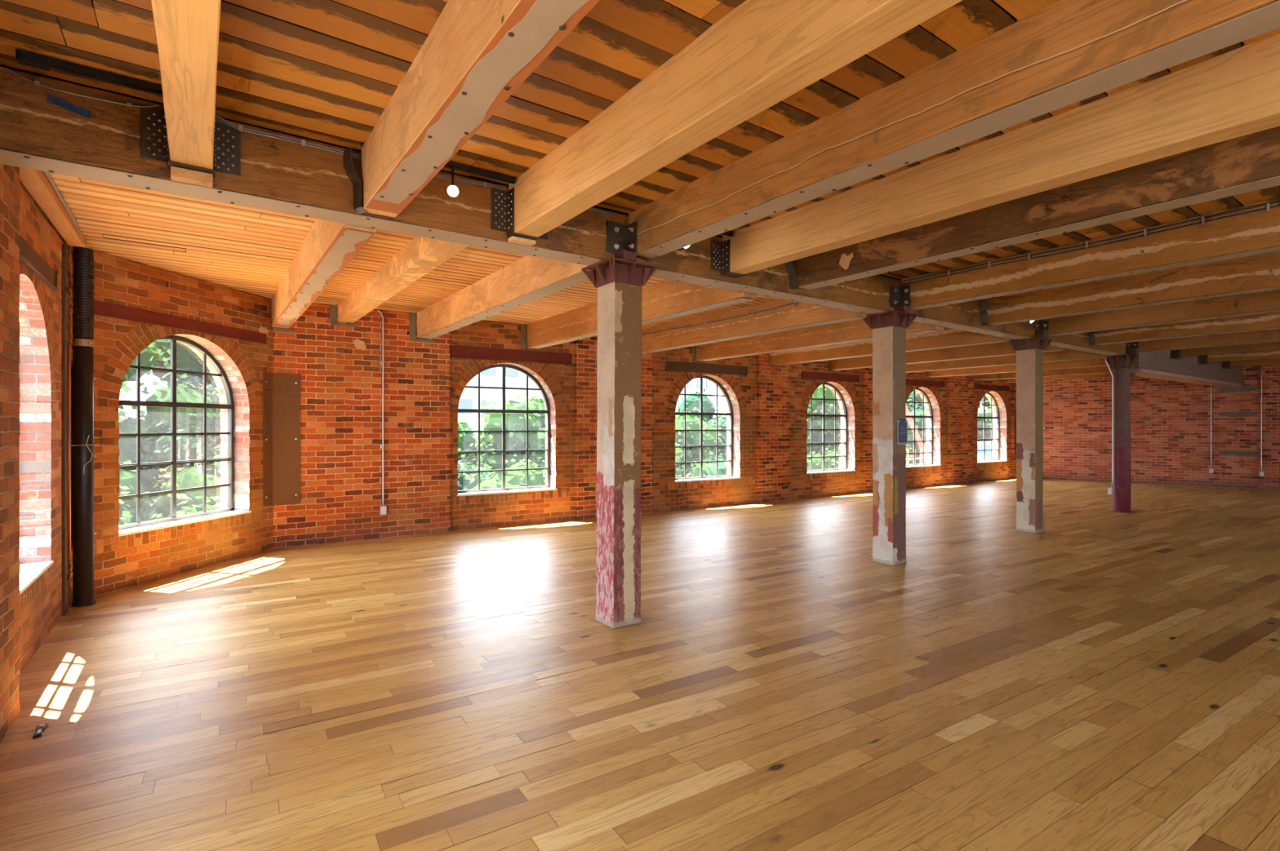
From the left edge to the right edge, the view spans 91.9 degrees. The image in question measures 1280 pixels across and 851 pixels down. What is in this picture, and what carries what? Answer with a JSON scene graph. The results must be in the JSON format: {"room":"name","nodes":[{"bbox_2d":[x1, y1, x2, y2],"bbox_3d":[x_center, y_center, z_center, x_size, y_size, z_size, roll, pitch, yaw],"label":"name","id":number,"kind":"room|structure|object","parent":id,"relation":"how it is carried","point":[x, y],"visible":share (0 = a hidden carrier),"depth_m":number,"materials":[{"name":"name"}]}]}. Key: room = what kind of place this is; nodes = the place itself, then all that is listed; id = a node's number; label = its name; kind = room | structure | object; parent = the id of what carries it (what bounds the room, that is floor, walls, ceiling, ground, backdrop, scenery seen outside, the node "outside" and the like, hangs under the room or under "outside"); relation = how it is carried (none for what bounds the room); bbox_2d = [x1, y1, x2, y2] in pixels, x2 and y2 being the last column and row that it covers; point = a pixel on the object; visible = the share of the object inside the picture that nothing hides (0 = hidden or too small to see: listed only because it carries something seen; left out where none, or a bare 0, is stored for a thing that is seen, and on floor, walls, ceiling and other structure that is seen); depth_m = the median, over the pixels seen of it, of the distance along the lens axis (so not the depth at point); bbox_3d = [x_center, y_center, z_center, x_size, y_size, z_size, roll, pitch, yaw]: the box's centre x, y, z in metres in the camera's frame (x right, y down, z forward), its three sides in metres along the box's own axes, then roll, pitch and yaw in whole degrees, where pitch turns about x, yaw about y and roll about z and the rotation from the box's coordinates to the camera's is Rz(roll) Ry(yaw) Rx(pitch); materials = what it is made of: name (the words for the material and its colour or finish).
{"room":"empty warehouse loft","nodes":[
{"label":"empty warehouse loft","id":0,"kind":"room"},
{"bbox_2d":[0,164,73,743],"bbox_3d":[-1.390,-0.140,0.197,0.500,3.320,12.330,0,0,-35],"label":"wall","id":1,"kind":"structure","parent":0,"point":[31,311],"depth_m":4.24,"materials":[{"name":"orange brick"}]},
{"bbox_2d":[19,560,53,595],"bbox_3d":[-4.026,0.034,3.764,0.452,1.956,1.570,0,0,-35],"label":"window sill","id":2,"kind":"structure","parent":1,"relation":"in","point":[29,573],"depth_m":4.18,"materials":[{"name":"white"}]},
{"bbox_2d":[18,235,58,291],"bbox_3d":[-3.839,-1.070,3.897,0.029,0.140,1.700,0,0,-35],"label":"lintel","id":3,"kind":"object","parent":1,"relation":"attached to","point":[28,255],"visible":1,"depth_m":4.06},
{"bbox_2d":[19,167,84,247],"bbox_3d":[-3.811,-1.493,3.948,0.110,0.081,2.650,0,0,-35],"label":"timber beam","id":4,"kind":"structure","parent":1,"relation":"attached to","point":[36,182],"depth_m":4.09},
{"bbox_2d":[43,171,82,237],"bbox_3d":[-3.808,-1.511,4.042,0.043,0.059,2.601,0,0,-36],"label":"cable","id":5,"kind":"object","parent":4,"relation":"attached to","point":[60,197],"visible":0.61,"depth_m":4.17,"materials":[{"name":"metal"}]},
{"bbox_2d":[62,244,66,616],"bbox_3d":[-4.567,0.035,4.913,0.016,2.930,0.100,0,0,-35],"label":"board","id":6,"kind":"object","parent":1,"relation":"attached to","point":[64,246],"visible":1,"depth_m":4.87,"materials":[{"name":"paint"}]},
{"bbox_2d":[66,345,71,559],"bbox_3d":[-4.607,0.215,4.995,0.020,1.730,0.020,0,0,-13],"label":"copper pipe","id":7,"kind":"object","parent":1,"relation":"attached to","point":[68,347],"visible":1,"depth_m":4.99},
{"bbox_2d":[71,247,95,607],"bbox_3d":[-4.664,0.010,5.188,0.150,2.980,0.150,0,0,-35],"label":"drain pipe","id":8,"kind":"object","parent":1,"relation":"attached to","point":[83,342],"visible":1,"depth_m":5.14,"materials":[{"name":"black metal"}]},
{"bbox_2d":[73,246,273,596],"bbox_3d":[-4.826,-0.140,6.467,0.380,3.320,2.320,0,0,9],"label":"wall","id":9,"kind":"structure","parent":0,"point":[121,562],"depth_m":6.25,"materials":[{"name":"orange brick"}]},
{"bbox_2d":[93,300,267,344],"bbox_3d":[-4.628,-1.038,6.402,0.030,0.125,2.050,0,0,9],"label":"lintel","id":10,"kind":"object","parent":9,"relation":"attached to","point":[101,308],"visible":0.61,"depth_m":6.19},
{"bbox_2d":[117,335,251,537],"bbox_3d":[-4.854,0.034,6.444,0.452,1.956,1.570,0,0,9],"label":"window","id":11,"kind":"structure","parent":9,"relation":"in","point":[174,521],"depth_m":6.45,"materials":[{"name":"brown metal"}]},
{"bbox_2d":[46,172,780,328],"bbox_3d":[5.407,-1.599,11.835,24.680,0.123,4.918,0,0,-35],"label":"ceiling","id":12,"kind":"structure","parent":0,"point":[251,250],"depth_m":5.45,"materials":[{"name":"wood"}]},
{"bbox_2d":[271,218,377,328],"bbox_3d":[-3.057,-1.369,5.680,0.195,0.366,4.662,0,0,-35],"label":"timber beam","id":13,"kind":"structure","parent":12,"relation":"attached to","point":[327,247],"depth_m":4.89,"materials":[{"name":"brown wood"}]},
{"bbox_2d":[337,235,469,323],"bbox_3d":[-2.454,-1.440,6.092,0.195,0.224,4.637,0,0,-35],"label":"timber beam","id":14,"kind":"structure","parent":12,"relation":"attached to","point":[421,255],"depth_m":5.66,"materials":[{"name":"wood"}]},
{"bbox_2d":[417,255,591,338],"bbox_3d":[-1.645,-1.369,6.646,0.195,0.366,4.603,0,0,-35],"label":"timber beam","id":15,"kind":"structure","parent":12,"relation":"attached to","point":[530,278],"depth_m":6.16,"materials":[{"name":"brown wood"}]},
{"bbox_2d":[527,280,756,349],"bbox_3d":[-0.314,-1.359,7.595,0.185,0.386,4.610,0,0,-35],"label":"timber beam","id":16,"kind":"structure","parent":12,"relation":"attached to","point":[668,300],"depth_m":6.81,"materials":[{"name":"brown wood"}]},
{"bbox_2d":[641,298,866,354],"bbox_3d":[1.107,-1.359,8.530,0.184,0.386,4.490,0,0,-35],"label":"timber beam","id":17,"kind":"structure","parent":12,"relation":"attached to","point":[802,315],"depth_m":8.06,"materials":[{"name":"brown wood"}]},
{"bbox_2d":[641,302,799,335],"bbox_3d":[1.024,-1.446,8.465,0.018,0.050,4.380,0,0,-35],"label":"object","id":18,"kind":"structure","parent":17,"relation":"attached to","point":[795,303],"depth_m":8.26,"materials":[{"name":"wood"}]},
{"bbox_2d":[696,314,943,361],"bbox_3d":[2.393,-1.359,9.448,0.185,0.386,4.498,0,0,-35],"label":"timber beam","id":19,"kind":"structure","parent":12,"relation":"attached to","point":[855,331],"depth_m":9.34,"materials":[{"name":"brown wood"}]},
{"bbox_2d":[768,327,1010,365],"bbox_3d":[3.872,-1.367,10.422,0.185,0.370,4.376,0,0,-35],"label":"timber beam","id":20,"kind":"structure","parent":12,"relation":"attached to","point":[948,337],"depth_m":10.31,"materials":[{"name":"wood"}]},
{"bbox_2d":[829,338,1065,370],"bbox_3d":[5.376,-1.367,11.490,0.175,0.370,4.375,0,0,-35],"label":"timber beam","id":21,"kind":"structure","parent":12,"relation":"attached to","point":[1003,348],"depth_m":11.16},
{"bbox_2d":[906,348,1107,373],"bbox_3d":[6.859,-1.367,12.468,0.185,0.370,4.253,0,0,-35],"label":"timber beam","id":22,"kind":"structure","parent":12,"relation":"attached to","point":[1068,354],"depth_m":12.21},
{"bbox_2d":[926,355,1115,377],"bbox_3d":[8.348,-1.367,13.524,0.175,0.370,4.253,0,0,-35],"label":"timber beam","id":23,"kind":"structure","parent":12,"relation":"attached to","point":[1095,362],"depth_m":13.69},
{"bbox_2d":[972,366,1113,380],"bbox_3d":[9.979,-1.367,14.603,0.185,0.370,4.124,0,0,-35],"label":"timber beam","id":24,"kind":"structure","parent":12,"relation":"attached to","point":[1099,370],"depth_m":14.63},
{"bbox_2d":[1003,373,1113,382],"bbox_3d":[11.364,-1.370,15.589,0.184,0.364,4.128,0,0,-35],"label":"timber beam","id":25,"kind":"structure","parent":12,"relation":"attached to","point":[1104,375],"depth_m":15.85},
{"bbox_2d":[457,367,542,477],"bbox_3d":[-12.202,0.900,52.606,11.000,15.200,8.080,0,0,-35],"label":"sky","id":26,"kind":"structure","parent":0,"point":[492,377],"depth_m":48.13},
{"bbox_2d":[0,478,1279,850],"bbox_3d":[8.036,1.649,8.279,28.592,0.301,16.200,0,0,-35],"label":"floor","id":27,"kind":"structure","parent":0,"point":[1100,679],"depth_m":3.50,"materials":[{"name":"brown wood"}]},
{"bbox_2d":[581,257,657,628],"bbox_3d":[-0.157,0.143,4.742,0.432,2.714,0.432,0,0,-35],"label":"column","id":28,"kind":"structure","parent":27,"relation":"on","point":[619,282],"depth_m":4.64,"materials":[{"name":"beige paint"}]},
{"bbox_2d":[0,66,625,266],"bbox_3d":[-1.580,-1.395,3.729,3.460,0.378,0.214,0,0,-35],"label":"girder","id":29,"kind":"object","parent":28,"relation":"on","point":[37,133],"visible":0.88,"depth_m":3.30,"materials":[{"name":"brown wood"}]},
{"bbox_2d":[46,93,90,119],"bbox_3d":[-2.628,-1.469,2.848,0.150,0.074,0.001,0,0,-35],"label":"tape","id":30,"kind":"object","parent":29,"relation":"attached to","point":[53,100],"visible":1,"depth_m":2.85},
{"bbox_2d":[0,66,158,107],"bbox_3d":[-2.618,-1.552,2.851,0.632,0.052,0.014,0,0,-35],"label":"cable","id":31,"kind":"object","parent":29,"relation":"attached to","point":[36,82],"visible":1,"depth_m":2.86,"materials":[{"name":"metal"}]},
{"bbox_2d":[140,104,240,177],"bbox_3d":[-2.225,-1.411,3.074,0.408,0.287,0.108,0,0,-35],"label":"hanger","id":32,"kind":"object","parent":29,"relation":"attached to","point":[153,134],"visible":0.89,"depth_m":3.05,"materials":[{"name":"brown metal"}]},
{"bbox_2d":[170,166,213,187],"bbox_3d":[-2.236,-1.240,3.090,0.170,0.049,0.069,0,0,-35],"label":"seat block","id":33,"kind":"object","parent":29,"relation":"attached to","point":[180,175],"visible":1,"depth_m":3.07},
{"bbox_2d":[214,115,359,159],"bbox_3d":[-1.895,-1.563,3.364,0.686,0.054,0.014,0,0,-35],"label":"cable","id":34,"kind":"object","parent":29,"relation":"attached to","point":[240,128],"visible":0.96,"depth_m":3.33,"materials":[{"name":"metal"}]},
{"bbox_2d":[342,148,367,215],"bbox_3d":[-1.620,-1.389,3.523,0.119,0.342,0.071,0,0,-35],"label":"stirrup","id":35,"kind":"object","parent":29,"relation":"attached to","point":[349,169],"visible":1,"depth_m":3.52,"materials":[{"name":"brown metal"}]},
{"bbox_2d":[435,173,506,189],"bbox_3d":[-1.163,-1.558,3.884,0.680,0.044,0.014,0,0,-35],"label":"cable","id":36,"kind":"object","parent":29,"relation":"attached to","point":[485,184],"visible":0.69,"depth_m":3.95,"materials":[{"name":"metal"}]},
{"bbox_2d":[490,186,547,240],"bbox_3d":[-0.773,-1.394,4.104,0.408,0.302,0.108,0,0,-35],"label":"hanger","id":37,"kind":"object","parent":29,"relation":"attached to","point":[502,202],"visible":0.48,"depth_m":4.06,"materials":[{"name":"brown metal"}]},
{"bbox_2d":[508,235,535,246],"bbox_3d":[-0.785,-1.228,4.121,0.170,0.024,0.069,0,0,-35],"label":"seat block","id":38,"kind":"object","parent":29,"relation":"attached to","point":[513,239],"visible":1,"depth_m":4.10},
{"bbox_2d":[606,221,636,261],"bbox_3d":[-0.134,-1.355,4.548,0.187,0.289,0.123,0,0,-35],"label":"bracket","id":39,"kind":"object","parent":28,"relation":"attached to","point":[621,239],"visible":0.94,"depth_m":4.57,"materials":[{"name":"brown metal"}]},
{"bbox_2d":[625,215,897,314],"bbox_3d":[1.284,-1.395,5.762,3.555,0.378,0.214,0,0,-35],"label":"girder","id":40,"kind":"object","parent":28,"relation":"on","point":[692,264],"visible":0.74,"depth_m":5.58,"materials":[{"name":"brown wood"}]},
{"bbox_2d":[711,239,746,278],"bbox_3d":[0.782,-1.401,5.208,0.403,0.277,0.108,0,0,-35],"label":"hanger","id":41,"kind":"object","parent":40,"relation":"attached to","point":[720,251],"visible":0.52,"depth_m":5.16,"materials":[{"name":"brown metal"}]},
{"bbox_2d":[785,261,799,289],"bbox_3d":[1.393,-1.409,5.662,0.119,0.302,0.071,0,0,-35],"label":"stirrup","id":42,"kind":"object","parent":40,"relation":"attached to","point":[793,276],"visible":0.75,"depth_m":5.66,"materials":[{"name":"brown metal"}]},
{"bbox_2d":[862,310,918,565],"bbox_3d":[2.736,0.143,6.796,0.432,2.714,0.432,0,0,-35],"label":"column","id":43,"kind":"structure","parent":27,"relation":"on","point":[889,328],"depth_m":6.71,"materials":[{"name":"beige paint"}]},
{"bbox_2d":[889,285,910,312],"bbox_3d":[2.785,-1.355,6.621,0.187,0.289,0.123,0,0,-35],"label":"bracket","id":44,"kind":"object","parent":43,"relation":"attached to","point":[900,297],"visible":0.96,"depth_m":6.64,"materials":[{"name":"brown metal"}]},
{"bbox_2d":[897,418,907,444],"bbox_3d":[2.847,0.064,6.708,0.190,0.278,0.010,0,0,-35],"label":"posted notice","id":45,"kind":"object","parent":43,"relation":"attached to","point":[902,425],"visible":1,"depth_m":6.71,"materials":[{"name":"blue paper"}]},
{"bbox_2d":[897,280,1038,339],"bbox_3d":[4.138,-1.395,7.788,3.435,0.378,0.213,0,0,-35],"label":"girder","id":46,"kind":"object","parent":43,"relation":"on","point":[965,316],"visible":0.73,"depth_m":7.60,"materials":[{"name":"brown wood"}]},
{"bbox_2d":[978,299,988,325],"bbox_3d":[4.288,-1.409,7.717,0.119,0.302,0.071,0,0,-35],"label":"stirrup","id":47,"kind":"object","parent":46,"relation":"attached to","point":[982,304],"visible":1,"depth_m":7.71,"materials":[{"name":"brown metal"}]},
{"bbox_2d":[1007,337,1053,533],"bbox_3d":[5.525,0.143,8.776,0.432,2.714,0.432,0,0,-35],"label":"column","id":48,"kind":"structure","parent":27,"relation":"on","point":[1029,352],"depth_m":8.69,"materials":[{"name":"beige paint"}]},
{"bbox_2d":[1033,320,1048,338],"bbox_3d":[5.574,-1.335,8.600,0.187,0.249,0.123,0,0,-35],"label":"bracket","id":49,"kind":"object","parent":48,"relation":"attached to","point":[1042,328],"visible":0.91,"depth_m":8.61,"materials":[{"name":"brown metal"}]},
{"bbox_2d":[1106,354,1139,513],"bbox_3d":[8.408,0.145,10.787,0.540,2.710,0.462,0,0,-35],"label":"column","id":50,"kind":"structure","parent":27,"relation":"on","point":[1122,366],"depth_m":10.67,"materials":[{"name":"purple paint"}]},
{"bbox_2d":[1038,320,1125,355],"bbox_3d":[6.927,-1.395,9.767,3.395,0.378,0.213,0,0,-35],"label":"girder","id":51,"kind":"object","parent":50,"relation":"on","point":[1080,341],"visible":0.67,"depth_m":9.68,"materials":[{"name":"brown wood"}]},
{"bbox_2d":[1105,357,1113,494],"bbox_3d":[8.172,-0.003,10.768,0.131,2.395,0.071,0,0,-19],"label":"conduit","id":52,"kind":"object","parent":50,"relation":"attached to","point":[1109,490],"visible":1,"depth_m":10.76,"materials":[{"name":"metal"}]},
{"bbox_2d":[1122,348,1243,387],"bbox_3d":[11.430,-1.250,12.835,7.060,0.640,0.500,0,0,-35],"label":"girder","id":53,"kind":"object","parent":50,"relation":"on","point":[1168,365],"visible":0.62,"depth_m":12.29,"materials":[{"name":"brown paint"}]},
{"bbox_2d":[0,0,1279,300],"bbox_3d":[9.541,-1.648,6.020,24.690,0.124,9.373,0,0,-35],"label":"ceiling","id":54,"kind":"structure","parent":0,"point":[322,71],"depth_m":2.75,"materials":[{"name":"wood"}]},
{"bbox_2d":[15,48,162,95],"bbox_3d":[-2.434,-1.562,2.760,0.495,0.045,0.040,0,0,-35],"label":"track","id":55,"kind":"object","parent":54,"relation":"attached to","point":[22,57],"visible":0.93,"depth_m":2.73,"materials":[{"name":"black metal"}]},
{"bbox_2d":[151,0,221,169],"bbox_3d":[0.351,-1.437,-0.555,0.175,0.329,8.988,0,0,-35],"label":"timber beam","id":56,"kind":"structure","parent":54,"relation":"attached to","point":[188,31],"depth_m":2.23,"materials":[{"name":"wood"}]},
{"bbox_2d":[443,161,515,183],"bbox_3d":[-1.067,-1.562,3.780,0.645,0.045,0.040,0,0,-35],"label":"track","id":57,"kind":"object","parent":54,"relation":"attached to","point":[457,166],"visible":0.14,"depth_m":3.83,"materials":[{"name":"black metal"}]},
{"bbox_2d":[361,0,599,217],"bbox_3d":[1.071,-1.409,-0.044,0.190,0.386,8.988,0,0,-35],"label":"timber beam","id":58,"kind":"structure","parent":54,"relation":"attached to","point":[477,54],"depth_m":2.37,"materials":[{"name":"brown wood"}]},
{"bbox_2d":[508,0,962,237],"bbox_3d":[1.803,-1.425,0.475,0.175,0.354,8.988,0,0,-35],"label":"timber beam","id":59,"kind":"structure","parent":54,"relation":"attached to","point":[762,53],"depth_m":2.52,"materials":[{"name":"wood"}]},
{"bbox_2d":[628,0,1279,259],"bbox_3d":[2.594,-1.432,1.037,0.195,0.341,8.988,0,0,-35],"label":"timber beam","id":60,"kind":"structure","parent":54,"relation":"attached to","point":[1064,53],"depth_m":2.62,"materials":[{"name":"brown wood"}]},
{"bbox_2d":[722,33,1279,275],"bbox_3d":[3.358,-1.435,1.579,0.170,0.334,8.988,0,0,-35],"label":"timber beam","id":61,"kind":"structure","parent":54,"relation":"attached to","point":[1233,94],"depth_m":3.20,"materials":[{"name":"wood"}]},
{"bbox_2d":[793,126,1279,289],"bbox_3d":[4.081,-1.429,2.092,0.187,0.346,8.988,0,0,-35],"label":"timber beam","id":62,"kind":"structure","parent":54,"relation":"attached to","point":[1251,162],"depth_m":3.88,"materials":[{"name":"brown wood"}]},
{"bbox_2d":[901,200,1279,310],"bbox_3d":[5.509,-1.429,3.106,0.185,0.346,8.988,0,0,-35],"label":"timber beam","id":63,"kind":"structure","parent":54,"relation":"attached to","point":[1255,233],"depth_m":5.15,"materials":[{"name":"brown wood"}]},
{"bbox_2d":[900,199,1279,284],"bbox_3d":[4.354,-1.551,4.496,0.081,0.090,5.292,0,0,-35],"label":"cable","id":64,"kind":"object","parent":63,"relation":"attached to","point":[1268,205],"visible":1,"depth_m":5.17,"materials":[{"name":"metal"}]},
{"bbox_2d":[983,251,1279,325],"bbox_3d":[6.973,-1.429,4.145,0.175,0.346,8.988,0,0,-35],"label":"timber beam","id":65,"kind":"structure","parent":54,"relation":"attached to","point":[1258,273],"depth_m":6.43,"materials":[{"name":"brown wood"}]},
{"bbox_2d":[1040,289,1279,336],"bbox_3d":[8.298,-1.432,5.086,0.185,0.340,8.988,0,0,-35],"label":"timber beam","id":66,"kind":"structure","parent":54,"relation":"attached to","point":[1264,302],"depth_m":7.54,"materials":[{"name":"wood"}]},
{"bbox_2d":[1093,312,1279,345],"bbox_3d":[9.766,-1.437,6.128,0.184,0.330,8.988,0,0,-35],"label":"timber beam","id":67,"kind":"structure","parent":54,"relation":"attached to","point":[1265,322],"depth_m":8.76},
{"bbox_2d":[1137,328,1279,352],"bbox_3d":[11.201,-1.437,7.146,0.185,0.330,8.988,0,0,-35],"label":"timber beam","id":68,"kind":"structure","parent":54,"relation":"attached to","point":[1269,335],"depth_m":9.90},
{"bbox_2d":[1180,342,1279,356],"bbox_3d":[12.749,-1.450,8.100,0.175,0.304,8.750,0,0,-35],"label":"timber beam","id":69,"kind":"structure","parent":54,"relation":"attached to","point":[1273,346],"depth_m":11.05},
{"bbox_2d":[1208,350,1279,362],"bbox_3d":[14.217,-1.450,9.142,0.175,0.304,8.750,0,0,-35],"label":"timber beam","id":70,"kind":"structure","parent":54,"relation":"attached to","point":[1276,353],"depth_m":12.21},
{"bbox_2d":[1230,358,1279,367],"bbox_3d":[15.644,-1.450,10.155,0.175,0.304,8.750,0,0,-35],"label":"timber beam","id":71,"kind":"structure","parent":54,"relation":"attached to","point":[1272,361],"depth_m":13.35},
{"bbox_2d":[273,303,1016,548],"bbox_3d":[3.109,-0.140,12.811,18.612,3.320,0.441,0,0,-33],"label":"wall","id":72,"kind":"structure","parent":0,"point":[341,382],"depth_m":9.36,"materials":[{"name":"brown brick"}]},
{"bbox_2d":[262,372,300,506],"bbox_3d":[-4.393,0.168,7.567,0.090,1.605,0.424,0,0,41],"label":"plate","id":73,"kind":"object","parent":72,"relation":"attached to","point":[281,392],"visible":1,"depth_m":7.58,"materials":[{"name":"brown paint"}]},
{"bbox_2d":[329,305,358,327],"bbox_3d":[-3.813,-1.404,7.976,0.340,0.252,0.006,0,0,-33],"label":"pocket","id":74,"kind":"object","parent":72,"relation":"attached to","point":[333,309],"visible":1,"depth_m":7.92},
{"bbox_2d":[377,310,386,515],"bbox_3d":[-3.421,-0.174,8.197,0.111,2.709,0.058,0,0,-35],"label":"conduit","id":75,"kind":"object","parent":72,"relation":"attached to","point":[383,508],"visible":1,"depth_m":8.21,"materials":[{"name":"metal"}]},
{"bbox_2d":[409,313,435,342],"bbox_3d":[-2.995,-1.339,8.515,0.340,0.382,0.006,0,0,-33],"label":"pocket","id":76,"kind":"object","parent":72,"relation":"attached to","point":[412,316],"visible":1,"depth_m":8.45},
{"bbox_2d":[457,364,556,496],"bbox_3d":[-2.079,0.034,9.452,1.570,1.956,0.452,0,0,-33],"label":"window","id":77,"kind":"structure","parent":72,"relation":"in","point":[538,488],"depth_m":9.45,"materials":[{"name":"brown metal"}]},
{"bbox_2d":[449,345,572,364],"bbox_3d":[-1.888,-1.055,9.303,1.925,0.180,0.030,0,0,-33],"label":"lintel","id":78,"kind":"object","parent":72,"relation":"attached to","point":[455,351],"visible":1,"depth_m":9.26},
{"bbox_2d":[520,324,541,351],"bbox_3d":[-1.663,-1.329,9.466,0.330,0.402,0.006,0,0,-33],"label":"pocket","id":79,"kind":"object","parent":72,"relation":"attached to","point":[523,327],"visible":1,"depth_m":9.40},
{"bbox_2d":[665,360,747,375],"bbox_3d":[1.260,-1.052,11.381,1.940,0.175,0.030,0,0,-33],"label":"lintel","id":80,"kind":"object","parent":72,"relation":"attached to","point":[671,366],"visible":1,"depth_m":11.35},
{"bbox_2d":[674,375,741,482],"bbox_3d":[1.151,0.034,11.584,1.570,1.956,0.452,0,0,-33],"label":"window","id":81,"kind":"structure","parent":72,"relation":"in","point":[700,414],"depth_m":11.59,"materials":[{"name":"brown metal"}]},
{"bbox_2d":[801,371,859,382],"bbox_3d":[4.106,-1.042,13.259,1.840,0.155,0.030,0,0,-33],"label":"lintel","id":82,"kind":"object","parent":72,"relation":"attached to","point":[805,375],"visible":1,"depth_m":13.23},
{"bbox_2d":[806,382,855,474],"bbox_3d":[3.997,0.034,13.462,1.570,1.956,0.452,0,0,-33],"label":"window","id":83,"kind":"structure","parent":72,"relation":"in","point":[823,415],"depth_m":13.54,"materials":[{"name":"brown metal"}]},
{"bbox_2d":[906,388,941,468],"bbox_3d":[6.785,0.034,15.301,1.570,1.956,0.452,0,0,-33],"label":"window","id":84,"kind":"structure","parent":72,"relation":"in","point":[924,395],"depth_m":15.51,"materials":[{"name":"brown metal"}]},
{"bbox_2d":[906,378,946,387],"bbox_3d":[6.928,-1.038,15.121,1.880,0.145,0.030,0,0,-33],"label":"lintel","id":85,"kind":"object","parent":72,"relation":"attached to","point":[908,382],"visible":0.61,"depth_m":15.17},
{"bbox_2d":[977,392,1007,463],"bbox_3d":[9.522,0.034,17.108,1.570,1.956,0.452,0,0,-33],"label":"window","id":86,"kind":"structure","parent":72,"relation":"in","point":[991,460],"depth_m":17.30,"materials":[{"name":"brown metal"}]},
{"bbox_2d":[974,384,1009,391],"bbox_3d":[9.632,-1.032,16.905,1.800,0.135,0.029,0,0,-33],"label":"lintel","id":87,"kind":"object","parent":72,"relation":"attached to","point":[983,387],"visible":1,"depth_m":16.90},
{"bbox_2d":[675,377,712,416],"bbox_3d":[2.250,-6.000,84.938,10.000,29.000,12.080,0,0,-35],"label":"apartment tower","id":88,"kind":"structure","parent":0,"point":[707,384],"depth_m":81.30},
{"bbox_2d":[1042,364,1279,489],"bbox_3d":[16.584,-0.140,13.414,14.400,3.320,0.432,0,0,38],"label":"wall","id":89,"kind":"structure","parent":0,"point":[1171,420],"depth_m":15.62,"materials":[{"name":"brick"}]},
{"label":"outside","id":90,"kind":"structure","parent":0,"visible":0},
{"label":"ground","id":91,"kind":"structure","parent":90,"visible":0},
{"bbox_2d":[118,339,220,524],"bbox_3d":[-12.206,2.781,12.615,6.589,11.436,6.238,0,0,-18],"label":"leafy tree","id":92,"kind":"object","parent":91,"relation":"on","point":[187,418],"visible":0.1,"depth_m":13.20,"materials":[{"name":"green plant"}]},
{"bbox_2d":[118,339,220,483],"bbox_3d":[-9.842,3.135,15.273,6.658,10.868,6.021,0,0,-28],"label":"leafy tree","id":93,"kind":"object","parent":91,"relation":"on","point":[188,448],"visible":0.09,"depth_m":14.06,"materials":[{"name":"green plant"}]},
{"bbox_2d":[118,453,220,525],"bbox_3d":[-8.818,4.972,11.017,5.157,8.950,4.882,0,0,8],"label":"bush","id":94,"kind":"object","parent":91,"relation":"on","point":[190,502],"visible":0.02,"depth_m":11.64,"materials":[{"name":"green plant"}]},
{"bbox_2d":[457,404,491,490],"bbox_3d":[-6.790,4.451,18.337,6.356,10.374,5.748,0,0,15],"label":"leafy tree","id":95,"kind":"object","parent":91,"relation":"on","point":[463,483],"visible":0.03,"depth_m":17.50,"materials":[{"name":"green plant"}]},
{"bbox_2d":[457,391,546,479],"bbox_3d":[-4.265,4.299,20.729,6.303,10.939,5.967,0,0,-5],"label":"leafy tree","id":96,"kind":"object","parent":91,"relation":"on","point":[493,421],"visible":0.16,"depth_m":19.05,"materials":[{"name":"green plant"}]},
{"bbox_2d":[462,454,545,489],"bbox_3d":[-3.481,5.454,15.169,5.443,9.447,5.154,0,0,-10],"label":"leafy tree","id":97,"kind":"object","parent":91,"relation":"on","point":[535,477],"visible":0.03,"depth_m":15.06,"materials":[{"name":"green plant"}]},
{"bbox_2d":[675,408,724,478],"bbox_3d":[1.045,4.336,22.824,5.425,9.944,5.730,0,0,-34],"label":"leafy tree","id":98,"kind":"object","parent":91,"relation":"on","point":[692,437],"visible":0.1,"depth_m":22.17,"materials":[{"name":"green plant"}]},
{"bbox_2d":[675,385,726,477],"bbox_3d":[3.716,4.135,25.488,6.658,10.868,6.021,0,0,-23],"label":"leafy tree","id":99,"kind":"object","parent":91,"relation":"on","point":[692,402],"visible":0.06,"depth_m":25.36,"materials":[{"name":"green plant"}]},
{"bbox_2d":[696,453,726,476],"bbox_3d":[2.418,5.601,19.367,4.927,8.892,5.448,0,0,-15],"label":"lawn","id":100,"kind":"structure","parent":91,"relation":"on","point":[722,466],"depth_m":20.10,"materials":[{"name":"green plant"}]},
{"bbox_2d":[807,384,840,470],"bbox_3d":[7.442,3.099,27.794,6.303,10.939,5.967,0,0,-20],"label":"leafy tree","id":101,"kind":"object","parent":91,"relation":"on","point":[828,394],"visible":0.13,"depth_m":26.09,"materials":[{"name":"green plant"}]},
{"bbox_2d":[905,405,926,464],"bbox_3d":[11.286,2.863,26.059,2.868,11.274,0.448,0,0,-27],"label":"boom lift","id":102,"kind":"object","parent":91,"relation":"on","point":[910,420],"visible":0.13,"depth_m":26.25,"materials":[{"name":"red paint"}]},
{"bbox_2d":[906,391,926,464],"bbox_3d":[13.791,3.702,34.245,7.264,11.856,6.569,0,0,13],"label":"leafy tree","id":103,"kind":"object","parent":91,"relation":"on","point":[918,406],"visible":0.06,"depth_m":31.84,"materials":[{"name":"green plant"}]},
{"bbox_2d":[977,395,992,441],"bbox_3d":[22.197,3.302,40.526,7.116,11.856,7.869,0,0,28],"label":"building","id":104,"kind":"structure","parent":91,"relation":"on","point":[980,421],"depth_m":37.61,"materials":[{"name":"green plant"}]},
{"bbox_2d":[977,441,992,460],"bbox_3d":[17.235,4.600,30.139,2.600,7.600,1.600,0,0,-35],"label":"blue skip","id":105,"kind":"object","parent":91,"relation":"on","point":[980,444],"visible":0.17,"depth_m":29.41,"materials":[{"name":"paint"}]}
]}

